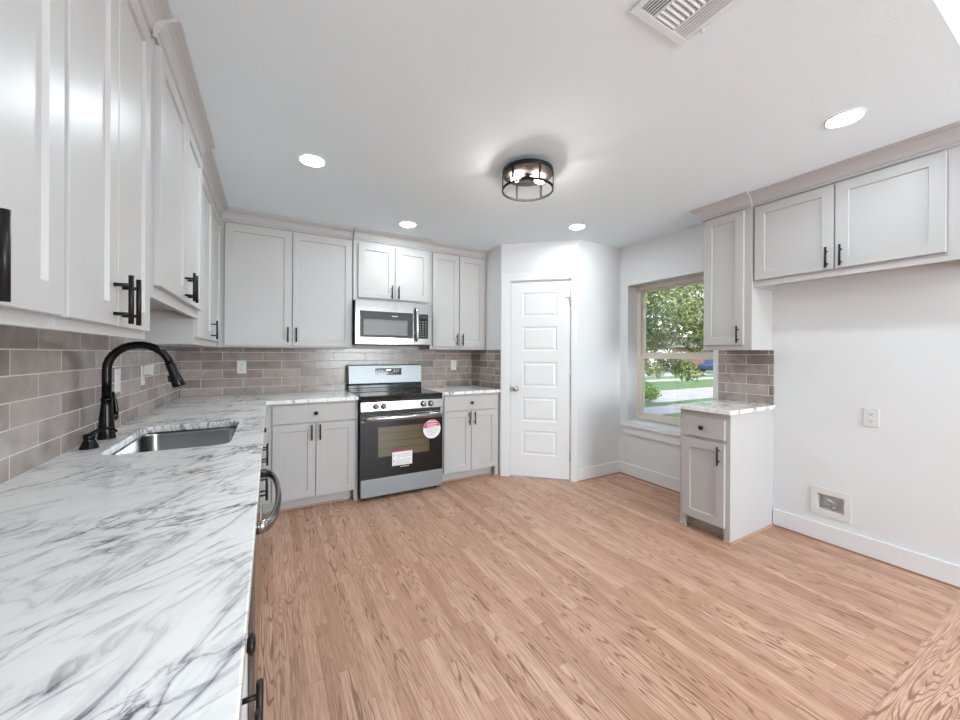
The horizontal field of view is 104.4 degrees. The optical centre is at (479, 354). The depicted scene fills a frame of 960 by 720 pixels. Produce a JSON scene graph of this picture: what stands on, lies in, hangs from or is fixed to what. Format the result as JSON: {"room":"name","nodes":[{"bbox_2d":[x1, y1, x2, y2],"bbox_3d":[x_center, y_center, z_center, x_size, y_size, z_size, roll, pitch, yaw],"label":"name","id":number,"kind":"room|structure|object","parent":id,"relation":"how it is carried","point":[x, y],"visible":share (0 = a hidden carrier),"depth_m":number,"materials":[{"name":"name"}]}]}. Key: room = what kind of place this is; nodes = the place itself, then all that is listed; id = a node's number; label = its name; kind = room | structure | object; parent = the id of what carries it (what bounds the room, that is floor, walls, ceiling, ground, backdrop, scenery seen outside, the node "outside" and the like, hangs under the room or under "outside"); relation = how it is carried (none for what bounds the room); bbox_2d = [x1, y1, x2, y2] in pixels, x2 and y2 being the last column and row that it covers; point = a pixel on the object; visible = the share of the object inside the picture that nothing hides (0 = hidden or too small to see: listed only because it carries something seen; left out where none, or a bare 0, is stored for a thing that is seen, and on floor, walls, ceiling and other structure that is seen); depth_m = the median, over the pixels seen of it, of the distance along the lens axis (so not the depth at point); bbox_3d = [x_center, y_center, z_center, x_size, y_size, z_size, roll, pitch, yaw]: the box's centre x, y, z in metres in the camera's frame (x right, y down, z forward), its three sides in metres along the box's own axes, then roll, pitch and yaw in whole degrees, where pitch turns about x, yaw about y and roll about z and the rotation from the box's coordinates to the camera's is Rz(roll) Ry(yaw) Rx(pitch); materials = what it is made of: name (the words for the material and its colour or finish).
{"room":"kitchen","nodes":[
{"label":"kitchen","id":0,"kind":"room"},
{"bbox_2d":[156,344,178,346],"bbox_3d":[-0.583,-0.204,-0.459,0.120,2.980,8.200,0,0,-29],"label":"wall","id":1,"kind":"structure","parent":0,"point":[165,345],"depth_m":2.85,"materials":[{"name":"white paint"}]},
{"bbox_2d":[0,0,64,328],"bbox_3d":[-0.775,-0.612,0.393,0.374,1.126,0.646,0,0,-29],"label":"upper cabinet","id":2,"kind":"object","parent":1,"relation":"attached to","point":[32,32],"visible":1,"depth_m":0.65,"materials":[{"name":"grey paint"}]},
{"bbox_2d":[0,325,179,483],"bbox_3d":[-1.626,0.085,1.525,0.008,0.560,3.720,0,0,-29],"label":"tile backsplash","id":3,"kind":"structure","parent":1,"relation":"attached to","point":[50,380],"depth_m":1.33,"materials":[{"name":"grey tile"}]},
{"bbox_2d":[114,369,120,392],"bbox_3d":[-1.798,0.130,1.849,0.009,0.117,0.072,0,0,-29],"label":"light switch","id":4,"kind":"object","parent":3,"relation":"attached to","point":[117,372],"visible":0.94,"depth_m":1.84,"materials":[{"name":"white plastic"}]},
{"bbox_2d":[140,365,144,384],"bbox_3d":[-2.003,0.124,2.213,0.008,0.117,0.072,0,0,-29],"label":"wall outlet","id":5,"kind":"object","parent":3,"relation":"attached to","point":[142,376],"visible":0.95,"depth_m":2.20,"materials":[{"name":"white plastic"}]},
{"bbox_2d":[144,364,156,374],"bbox_3d":[-1.984,0.091,2.242,0.054,0.063,0.056,0,0,-29],"label":"plug","id":6,"kind":"object","parent":5,"relation":"attached to","point":[149,369],"visible":1,"depth_m":2.22,"materials":[{"name":"white plastic"}]},
{"bbox_2d":[44,0,173,338],"bbox_3d":[-1.086,-0.614,0.945,0.374,1.126,0.620,0,0,-29],"label":"upper cabinet","id":7,"kind":"object","parent":1,"relation":"attached to","point":[107,117],"visible":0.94,"depth_m":0.94,"materials":[{"name":"grey paint"}]},
{"bbox_2d":[123,149,228,347],"bbox_3d":[-2.030,-0.619,2.623,0.374,1.124,1.402,0,0,-29],"label":"upper cabinet","id":8,"kind":"object","parent":1,"relation":"attached to","point":[204,331],"visible":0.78,"depth_m":2.40,"materials":[{"name":"grey paint"}]},
{"bbox_2d":[150,16,214,318],"bbox_3d":[-1.449,-0.687,1.612,0.394,0.982,0.928,0,0,-29],"label":"upper cabinet","id":9,"kind":"object","parent":1,"relation":"attached to","point":[181,134],"visible":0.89,"depth_m":1.51,"materials":[{"name":"grey paint"}]},
{"bbox_2d":[225,345,453,457],"bbox_3d":[-1.344,0.052,3.886,3.055,2.461,0.120,0,0,-29],"label":"wall","id":10,"kind":"structure","parent":0,"point":[353,346],"depth_m":3.96,"materials":[{"name":"white paint"}]},
{"bbox_2d":[218,207,353,348],"bbox_3d":[-1.724,-0.619,3.381,1.048,1.122,0.384,0,0,-29],"label":"upper cabinet","id":11,"kind":"object","parent":10,"relation":"attached to","point":[286,282],"visible":0.94,"depth_m":3.23,"materials":[{"name":"grey paint"}]},
{"bbox_2d":[180,347,471,396],"bbox_3d":[-1.313,0.156,3.830,2.796,0.422,0.008,0,0,-29],"label":"tile backsplash","id":12,"kind":"structure","parent":10,"relation":"attached to","point":[205,371],"depth_m":3.56,"materials":[{"name":"grey tile"}]},
{"bbox_2d":[237,360,246,373],"bbox_3d":[-2.145,0.115,3.352,0.072,0.117,0.008,0,0,-29],"label":"wall outlet","id":13,"kind":"object","parent":12,"relation":"attached to","point":[241,365],"visible":1,"depth_m":3.35,"materials":[{"name":"white plastic"}]},
{"bbox_2d":[451,360,455,369],"bbox_3d":[-0.310,0.126,4.383,0.072,0.117,0.009,0,0,-29],"label":"light switch","id":14,"kind":"object","parent":12,"relation":"attached to","point":[453,362],"visible":1,"depth_m":4.38,"materials":[{"name":"white plastic"}]},
{"bbox_2d":[353,227,433,304],"bbox_3d":[-0.918,-0.844,3.816,0.780,0.663,0.414,0,0,-29],"label":"upper cabinet","id":15,"kind":"object","parent":10,"relation":"attached to","point":[388,267],"visible":0.89,"depth_m":3.66,"materials":[{"name":"grey paint"}]},
{"bbox_2d":[352,299,431,345],"bbox_3d":[-0.911,-0.299,3.787,0.757,0.418,0.454,0,0,-29],"label":"microwave oven","id":16,"kind":"object","parent":15,"relation":"attached to","point":[374,323],"visible":0.98,"depth_m":3.62,"materials":[{"name":"silver metal"}]},
{"bbox_2d":[419,241,488,349],"bbox_3d":[-0.288,-0.613,4.188,0.682,1.120,0.384,0,0,-29],"label":"upper cabinet","id":17,"kind":"object","parent":10,"relation":"attached to","point":[458,272],"visible":0.97,"depth_m":4.06,"materials":[{"name":"grey paint"}]},
{"bbox_2d":[486,245,500,474],"bbox_3d":[0.111,0.059,4.273,0.100,2.461,0.632,0,0,-29],"label":"wall","id":18,"kind":"structure","parent":0,"point":[493,262],"depth_m":4.09,"materials":[{"name":"white paint"}]},
{"bbox_2d":[442,472,492,482],"bbox_3d":[-0.149,1.282,3.872,0.650,0.012,0.012,0,0,-29],"label":"trim","id":19,"kind":"structure","parent":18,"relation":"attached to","point":[490,472],"depth_m":3.88,"materials":[{"name":"beige wood"}]},
{"bbox_2d":[472,350,500,388],"bbox_3d":[0.061,0.163,4.247,0.008,0.422,0.628,0,0,-29],"label":"tile backsplash","id":20,"kind":"structure","parent":18,"relation":"attached to","point":[486,364],"depth_m":4.22,"materials":[{"name":"grey tile"}]},
{"bbox_2d":[500,239,577,473],"bbox_3d":[0.620,0.061,3.925,0.796,2.461,0.100,0,0,14],"label":"wall","id":21,"kind":"structure","parent":0,"point":[549,256],"depth_m":3.88,"materials":[{"name":"white paint"}]},
{"bbox_2d":[500,270,577,481],"bbox_3d":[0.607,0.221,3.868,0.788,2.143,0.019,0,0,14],"label":"trim","id":22,"kind":"structure","parent":21,"relation":"attached to","point":[505,278],"depth_m":3.92,"materials":[{"name":"white paint"}]},
{"bbox_2d":[510,280,570,479],"bbox_3d":[0.623,0.260,3.864,0.618,2.040,0.100,0,0,14],"label":"door","id":23,"kind":"structure","parent":21,"relation":"in","point":[540,310],"depth_m":3.88,"materials":[{"name":"white paint"}]},
{"bbox_2d":[169,0,959,249],"bbox_3d":[0.080,-1.212,2.592,4.258,0.080,3.767,0,0,-29],"label":"ceiling","id":24,"kind":"structure","parent":0,"point":[416,111],"depth_m":1.71,"materials":[{"name":"white paint"}]},
{"bbox_2d":[298,154,325,166],"bbox_3d":[-1.017,-1.173,2.257,0.151,0.007,0.151,0,0,-29],"label":"recessed light","id":25,"kind":"object","parent":24,"relation":"in","point":[312,160],"visible":1,"depth_m":2.25,"materials":[{"name":"white paint"}]},
{"bbox_2d":[399,221,415,226],"bbox_3d":[-0.651,-1.171,3.361,0.151,0.007,0.151,0,0,-29],"label":"recessed light","id":26,"kind":"object","parent":24,"relation":"in","point":[403,223],"visible":1,"depth_m":3.36,"materials":[{"name":"white paint"}]},
{"bbox_2d":[401,222,414,226],"bbox_3d":[-0.651,-1.172,3.361,0.132,0.004,0.132,0,0,-29],"label":"diffuser","id":27,"kind":"object","parent":26,"relation":"attached to","point":[405,224],"depth_m":3.36,"materials":[{"name":"white plastic"}]},
{"bbox_2d":[502,158,553,201],"bbox_3d":[0.297,-1.094,2.325,0.320,0.152,0.320,0,0,-29],"label":"ceiling fixture","id":28,"kind":"object","parent":24,"relation":"attached to","point":[529,171],"visible":1,"depth_m":2.27,"materials":[{"name":"brown metal"}]},
{"bbox_2d":[568,224,584,229],"bbox_3d":[0.886,-1.164,3.402,0.151,0.007,0.151,0,0,-29],"label":"recessed light","id":29,"kind":"object","parent":24,"relation":"in","point":[574,226],"visible":1,"depth_m":3.39,"materials":[{"name":"white paint"}]},
{"bbox_2d":[570,225,583,228],"bbox_3d":[0.886,-1.165,3.402,0.132,0.004,0.132,0,0,-29],"label":"diffuser","id":30,"kind":"object","parent":29,"relation":"attached to","point":[571,226],"depth_m":3.39,"materials":[{"name":"white plastic"}]},
{"bbox_2d":[630,0,743,46],"bbox_3d":[0.705,-1.159,1.208,0.290,0.018,0.290,0,0,-29],"label":"ceiling vent","id":31,"kind":"object","parent":24,"relation":"in","point":[680,21],"visible":1,"depth_m":1.27,"materials":[{"name":"silver metal"}]},
{"bbox_2d":[823,108,866,127],"bbox_3d":[1.794,-1.159,1.833,0.151,0.007,0.151,0,0,-29],"label":"recessed light","id":32,"kind":"object","parent":24,"relation":"in","point":[849,116],"visible":1,"depth_m":1.83,"materials":[{"name":"white paint"}]},
{"bbox_2d":[571,239,620,468],"bbox_3d":[1.242,0.065,3.977,0.624,2.461,0.100,0,0,-29],"label":"wall","id":33,"kind":"structure","parent":0,"point":[599,265],"depth_m":3.93,"materials":[{"name":"white paint"}]},
{"bbox_2d":[577,461,619,481],"bbox_3d":[1.254,1.225,3.921,0.615,0.116,0.016,0,0,-29],"label":"baseboard","id":34,"kind":"structure","parent":33,"relation":"attached to","point":[613,467],"depth_m":3.91,"materials":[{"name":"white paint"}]},
{"bbox_2d":[258,472,959,719],"bbox_3d":[0.034,1.314,2.651,4.258,0.050,3.630,0,0,-29],"label":"floor","id":35,"kind":"structure","parent":0,"point":[489,596],"depth_m":1.87,"materials":[{"name":"brown wood"}]},
{"bbox_2d":[241,633,263,719],"bbox_3d":[-0.658,0.843,0.479,0.654,0.883,0.865,0,0,-29],"label":"base cabinet","id":36,"kind":"object","parent":35,"relation":"on","point":[251,639],"visible":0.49,"depth_m":0.66,"materials":[{"name":"grey paint"}]},
{"bbox_2d":[0,390,358,719],"bbox_3d":[-1.044,0.384,1.852,1.345,0.030,3.719,0,0,-29],"label":"countertop","id":37,"kind":"structure","parent":36,"relation":"on","point":[126,579],"depth_m":0.64,"materials":[{"name":"stone"}]},
{"bbox_2d":[78,427,117,449],"bbox_3d":[-1.517,0.328,1.476,0.058,0.076,0.111,0,0,8],"label":"soap dispenser","id":38,"kind":"object","parent":37,"relation":"on","point":[89,442],"visible":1,"depth_m":1.44,"materials":[{"name":"black metal"}]},
{"bbox_2d":[96,341,185,439],"bbox_3d":[-1.517,0.154,1.679,0.303,0.424,0.073,0,0,-29],"label":"kitchen faucet","id":39,"kind":"object","parent":37,"relation":"on","point":[109,410],"visible":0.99,"depth_m":1.62,"materials":[{"name":"black metal"}]},
{"bbox_2d":[111,426,236,454],"bbox_3d":[-1.357,0.498,1.703,0.424,0.201,0.633,0,0,-29],"label":"sink","id":40,"kind":"object","parent":37,"relation":"in","point":[167,440],"visible":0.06,"depth_m":1.94,"materials":[{"name":"silver metal"}]},
{"bbox_2d":[260,428,267,543],"bbox_3d":[-1.732,0.838,2.388,0.652,0.883,0.880,0,0,-29],"label":"base cabinet","id":41,"kind":"object","parent":35,"relation":"on","point":[265,429],"visible":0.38,"depth_m":2.36,"materials":[{"name":"grey paint"}]},
{"bbox_2d":[260,478,267,500],"bbox_3d":[-1.343,0.840,1.698,0.654,0.883,0.700,0,0,-29],"label":"handle","id":42,"kind":"object","parent":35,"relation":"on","point":[265,479],"visible":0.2,"depth_m":1.80,"materials":[{"name":"black metal"}]},
{"bbox_2d":[248,469,281,719],"bbox_3d":[-0.995,0.848,1.141,0.680,0.871,0.602,0,0,-29],"label":"dishwasher","id":43,"kind":"object","parent":35,"relation":"on","point":[263,526],"visible":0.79,"depth_m":1.07,"materials":[{"name":"silver metal"}]},
{"bbox_2d":[268,498,343,513],"bbox_3d":[-1.454,1.276,3.138,0.580,0.012,0.012,0,0,-29],"label":"trim","id":44,"kind":"structure","parent":35,"relation":"on","point":[343,498],"depth_m":3.15,"materials":[{"name":"beige wood"}]},
{"bbox_2d":[262,400,357,513],"bbox_3d":[-1.522,0.840,3.331,0.724,0.884,0.652,0,0,-29],"label":"base cabinet","id":45,"kind":"object","parent":35,"relation":"on","point":[313,447],"visible":0.96,"depth_m":3.08,"materials":[{"name":"grey paint"}]},
{"bbox_2d":[347,364,443,500],"bbox_3d":[-0.840,0.697,3.650,0.768,1.175,0.740,0,0,-29],"label":"electric range","id":46,"kind":"object","parent":35,"relation":"on","point":[400,421],"visible":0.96,"depth_m":3.42,"materials":[{"name":"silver metal"}]},
{"bbox_2d":[348,388,441,402],"bbox_3d":[-0.842,0.393,3.656,0.764,0.054,0.605,0,0,-29],"label":"cooktop","id":47,"kind":"object","parent":46,"relation":"in","point":[366,395],"depth_m":3.48,"materials":[{"name":"black"}]},
{"bbox_2d":[393,452,410,464],"bbox_3d":[-0.703,0.945,3.374,0.168,0.092,0.001,0,0,-29],"label":"sticker","id":48,"kind":"object","parent":46,"relation":"attached to","point":[399,458],"depth_m":3.37,"materials":[{"name":"white paper"}]},
{"bbox_2d":[378,423,429,456],"bbox_3d":[-0.694,0.786,3.418,0.590,0.340,0.004,0,0,-29],"label":"oven window","id":49,"kind":"structure","parent":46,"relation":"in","point":[393,438],"depth_m":3.41,"materials":[{"name":"black glass"}]},
{"bbox_2d":[441,392,497,480],"bbox_3d":[-0.234,0.846,4.056,0.684,0.884,0.652,0,0,-29],"label":"base cabinet","id":50,"kind":"object","parent":35,"relation":"on","point":[470,421],"visible":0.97,"depth_m":3.81,"materials":[{"name":"grey paint"}]},
{"bbox_2d":[421,385,500,394],"bbox_3d":[-0.237,0.388,4.073,0.696,0.030,0.639,0,0,-29],"label":"countertop","id":51,"kind":"structure","parent":50,"relation":"on","point":[464,389],"depth_m":3.94,"materials":[{"name":"stone"}]},
{"bbox_2d":[690,522,723,537],"bbox_3d":[1.675,1.291,2.728,0.012,0.012,0.273,0,0,-29],"label":"trim","id":52,"kind":"structure","parent":35,"relation":"on","point":[691,523],"depth_m":2.73,"materials":[{"name":"beige wood"}]},
{"bbox_2d":[680,409,773,541],"bbox_3d":[1.859,0.856,2.830,0.664,0.884,0.355,0,0,-29],"label":"base cabinet","id":53,"kind":"object","parent":35,"relation":"on","point":[726,461],"visible":0.98,"depth_m":2.67,"materials":[{"name":"grey paint"}]},
{"bbox_2d":[675,400,775,414],"bbox_3d":[1.870,0.398,2.835,0.644,0.030,0.395,0,0,-29],"label":"countertop","id":54,"kind":"structure","parent":53,"relation":"on","point":[725,407],"depth_m":2.74,"materials":[{"name":"stone"}]},
{"bbox_2d":[730,523,774,544],"bbox_3d":[1.973,1.293,2.685,0.606,0.012,0.012,0,0,-29],"label":"trim","id":55,"kind":"structure","parent":53,"relation":"attached to","point":[772,524],"depth_m":2.67,"materials":[{"name":"beige wood"}]},
{"bbox_2d":[867,597,959,719],"bbox_3d":[0.962,1.318,1.002,4.018,0.052,0.154,0,0,-29],"label":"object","id":56,"kind":"structure","parent":35,"relation":"on","point":[928,688],"depth_m":1.47,"materials":[{"name":"brown wood"}]},
{"bbox_2d":[645,405,680,414],"bbox_3d":[28.085,1.917,24.333,65.822,0.120,1.095,0,0,-29],"label":"ground","id":57,"kind":"structure","parent":0,"point":[667,409],"depth_m":11.77,"materials":[{"name":"concrete"}]},
{"bbox_2d":[663,412,680,417],"bbox_3d":[32.498,1.948,16.486,65.822,0.100,16.900,0,0,-29],"label":"ground","id":58,"kind":"structure","parent":0,"point":[679,413],"depth_m":10.92,"materials":[{"name":"green plant"}]},
{"bbox_2d":[645,387,712,403],"bbox_3d":[26.737,1.925,26.730,65.822,0.090,2.995,0,0,-29],"label":"ground","id":59,"kind":"structure","parent":0,"point":[706,392],"depth_m":16.58,"materials":[{"name":"concrete"}]},
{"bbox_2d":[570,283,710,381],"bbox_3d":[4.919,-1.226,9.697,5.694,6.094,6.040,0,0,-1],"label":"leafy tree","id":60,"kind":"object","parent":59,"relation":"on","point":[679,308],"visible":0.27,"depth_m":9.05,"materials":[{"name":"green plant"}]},
{"bbox_2d":[645,380,661,401],"bbox_3d":[5.889,1.377,13.676,1.667,0.959,1.196,0,0,0],"label":"round bush","id":61,"kind":"object","parent":59,"relation":"on","point":[651,392],"visible":0.43,"depth_m":13.40,"materials":[{"name":"green plant"}]},
{"bbox_2d":[645,398,712,406],"bbox_3d":[27.644,1.925,25.118,65.822,0.100,0.695,0,0,-29],"label":"ground","id":62,"kind":"structure","parent":0,"point":[702,399],"depth_m":13.70,"materials":[{"name":"green plant"}]},
{"bbox_2d":[645,375,712,379],"bbox_3d":[22.914,1.901,33.529,65.822,0.100,2.395,0,0,-29],"label":"ground","id":63,"kind":"structure","parent":0,"point":[662,377],"depth_m":29.05,"materials":[{"name":"green plant"}]},
{"bbox_2d":[645,372,712,376],"bbox_3d":[21.443,1.899,36.144,65.822,0.090,3.595,0,0,-29],"label":"ground","id":64,"kind":"structure","parent":0,"point":[705,373],"depth_m":34.02,"materials":[{"name":"concrete"}]},
{"bbox_2d":[698,360,712,371],"bbox_3d":[23.749,1.130,36.976,4.294,1.449,1.800,0,0,-24],"label":"parked car","id":65,"kind":"object","parent":64,"relation":"on","point":[707,364],"visible":0.18,"depth_m":36.24,"materials":[{"name":"blue paint"}]},
{"bbox_2d":[645,367,712,373],"bbox_3d":[8.013,1.828,60.026,65.822,0.100,51.195,0,0,-29],"label":"ground","id":66,"kind":"structure","parent":0,"point":[685,367],"depth_m":40.20,"materials":[{"name":"grey concrete"}]},
{"bbox_2d":[645,339,676,368],"bbox_3d":[19.364,-0.466,49.880,10.800,4.600,7.800,0,0,14],"label":"house","id":67,"kind":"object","parent":66,"relation":"on","point":[659,351],"visible":0.11,"depth_m":45.64,"materials":[{"name":"grey"}]},
{"bbox_2d":[672,337,712,366],"bbox_3d":[34.290,-0.393,55.980,11.800,4.600,7.800,0,0,28],"label":"house","id":68,"kind":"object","parent":66,"relation":"on","point":[681,346],"visible":0.1,"depth_m":54.25,"materials":[{"name":"red brick"}]},
{"bbox_2d":[688,320,712,352],"bbox_3d":[27.287,-1.467,44.110,5.948,6.803,6.355,0,0,-9],"label":"tree","id":69,"kind":"object","parent":66,"relation":"on","point":[699,320],"visible":0.05,"depth_m":43.87,"materials":[{"name":"green plant"}]},
{"bbox_2d":[646,377,712,381],"bbox_3d":[23.796,1.896,31.960,65.822,0.120,1.195,0,0,-29],"label":"ground","id":70,"kind":"structure","parent":0,"point":[679,379],"depth_m":26.34,"materials":[{"name":"concrete"}]},
{"bbox_2d":[647,379,712,390],"bbox_3d":[25.046,1.912,29.737,65.822,0.100,3.895,0,0,-29],"label":"ground","id":71,"kind":"structure","parent":0,"point":[663,385],"depth_m":22.15,"materials":[{"name":"green plant"}]},
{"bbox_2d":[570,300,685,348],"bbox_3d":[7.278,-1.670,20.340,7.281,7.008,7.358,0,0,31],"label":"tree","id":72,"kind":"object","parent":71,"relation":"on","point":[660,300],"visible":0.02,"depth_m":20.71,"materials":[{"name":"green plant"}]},
{"bbox_2d":[620,223,959,565],"bbox_3d":[3.317,-0.185,1.160,0.230,2.980,7.200,0,0,-29],"label":"wall","id":73,"kind":"structure","parent":0,"point":[888,341],"depth_m":2.42,"materials":[{"name":"white paint"}]},
{"bbox_2d":[620,461,679,492],"bbox_3d":[1.789,1.228,3.615,0.016,0.116,1.074,0,0,-29],"label":"baseboard","id":74,"kind":"structure","parent":73,"relation":"attached to","point":[657,478],"depth_m":3.73,"materials":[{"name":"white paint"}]},
{"bbox_2d":[622,419,680,436],"bbox_3d":[1.890,0.738,3.636,0.246,0.060,1.015,0,0,-29],"label":"trim","id":75,"kind":"structure","parent":73,"relation":"attached to","point":[658,425],"depth_m":3.75,"materials":[{"name":"white paint"}]},
{"bbox_2d":[624,426,679,445],"bbox_3d":[1.806,0.810,3.584,0.018,0.084,1.005,0,0,-29],"label":"trim","id":76,"kind":"structure","parent":73,"relation":"attached to","point":[675,440],"depth_m":3.72,"materials":[{"name":"white paint"}]},
{"bbox_2d":[637,275,712,425],"bbox_3d":[1.960,-0.017,3.701,0.066,1.436,0.887,0,0,-29],"label":"window","id":77,"kind":"structure","parent":73,"relation":"in","point":[642,355],"depth_m":3.99,"materials":[{"name":"beige plastic"}]},
{"bbox_2d":[689,192,772,350],"bbox_3d":[1.968,-0.597,2.934,0.386,1.129,0.419,0,0,-29],"label":"upper cabinet","id":78,"kind":"object","parent":73,"relation":"attached to","point":[738,315],"visible":0.94,"depth_m":2.80,"materials":[{"name":"grey paint"}]},
{"bbox_2d":[718,350,773,404],"bbox_3d":[2.138,0.176,3.009,0.008,0.415,0.400,0,0,-29],"label":"tile backsplash","id":79,"kind":"structure","parent":73,"relation":"attached to","point":[743,375],"depth_m":2.99,"materials":[{"name":"grey tile"}]},
{"bbox_2d":[811,485,850,523],"bbox_3d":[2.430,1.021,2.566,0.086,0.192,0.208,0,0,-29],"label":"box","id":80,"kind":"object","parent":73,"relation":"attached to","point":[826,502],"visible":1,"depth_m":2.57,"materials":[{"name":"white plastic"}]},
{"bbox_2d":[749,121,959,290],"bbox_3d":[2.312,-0.823,2.347,0.362,0.674,0.940,0,0,-29],"label":"upper cabinet","id":81,"kind":"object","parent":73,"relation":"attached to","point":[896,205],"visible":1,"depth_m":2.19,"materials":[{"name":"grey paint"}]},
{"bbox_2d":[773,508,959,588],"bbox_3d":[3.549,1.236,0.484,0.016,0.116,5.386,0,0,-29],"label":"baseboard","id":82,"kind":"structure","parent":73,"relation":"attached to","point":[947,572],"depth_m":2.35,"materials":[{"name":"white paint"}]},
{"bbox_2d":[863,408,878,427],"bbox_3d":[2.494,0.403,2.374,0.008,0.117,0.072,0,0,-29],"label":"wall outlet","id":83,"kind":"object","parent":73,"relation":"attached to","point":[870,415],"visible":1,"depth_m":2.37,"materials":[{"name":"white plastic"}]},
{"bbox_2d":[947,0,959,22],"bbox_3d":[0.991,-1.467,0.975,4.018,0.438,0.057,0,0,-29],"label":"wall header","id":84,"kind":"structure","parent":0,"point":[954,4],"depth_m":1.38,"materials":[{"name":"white paint"}]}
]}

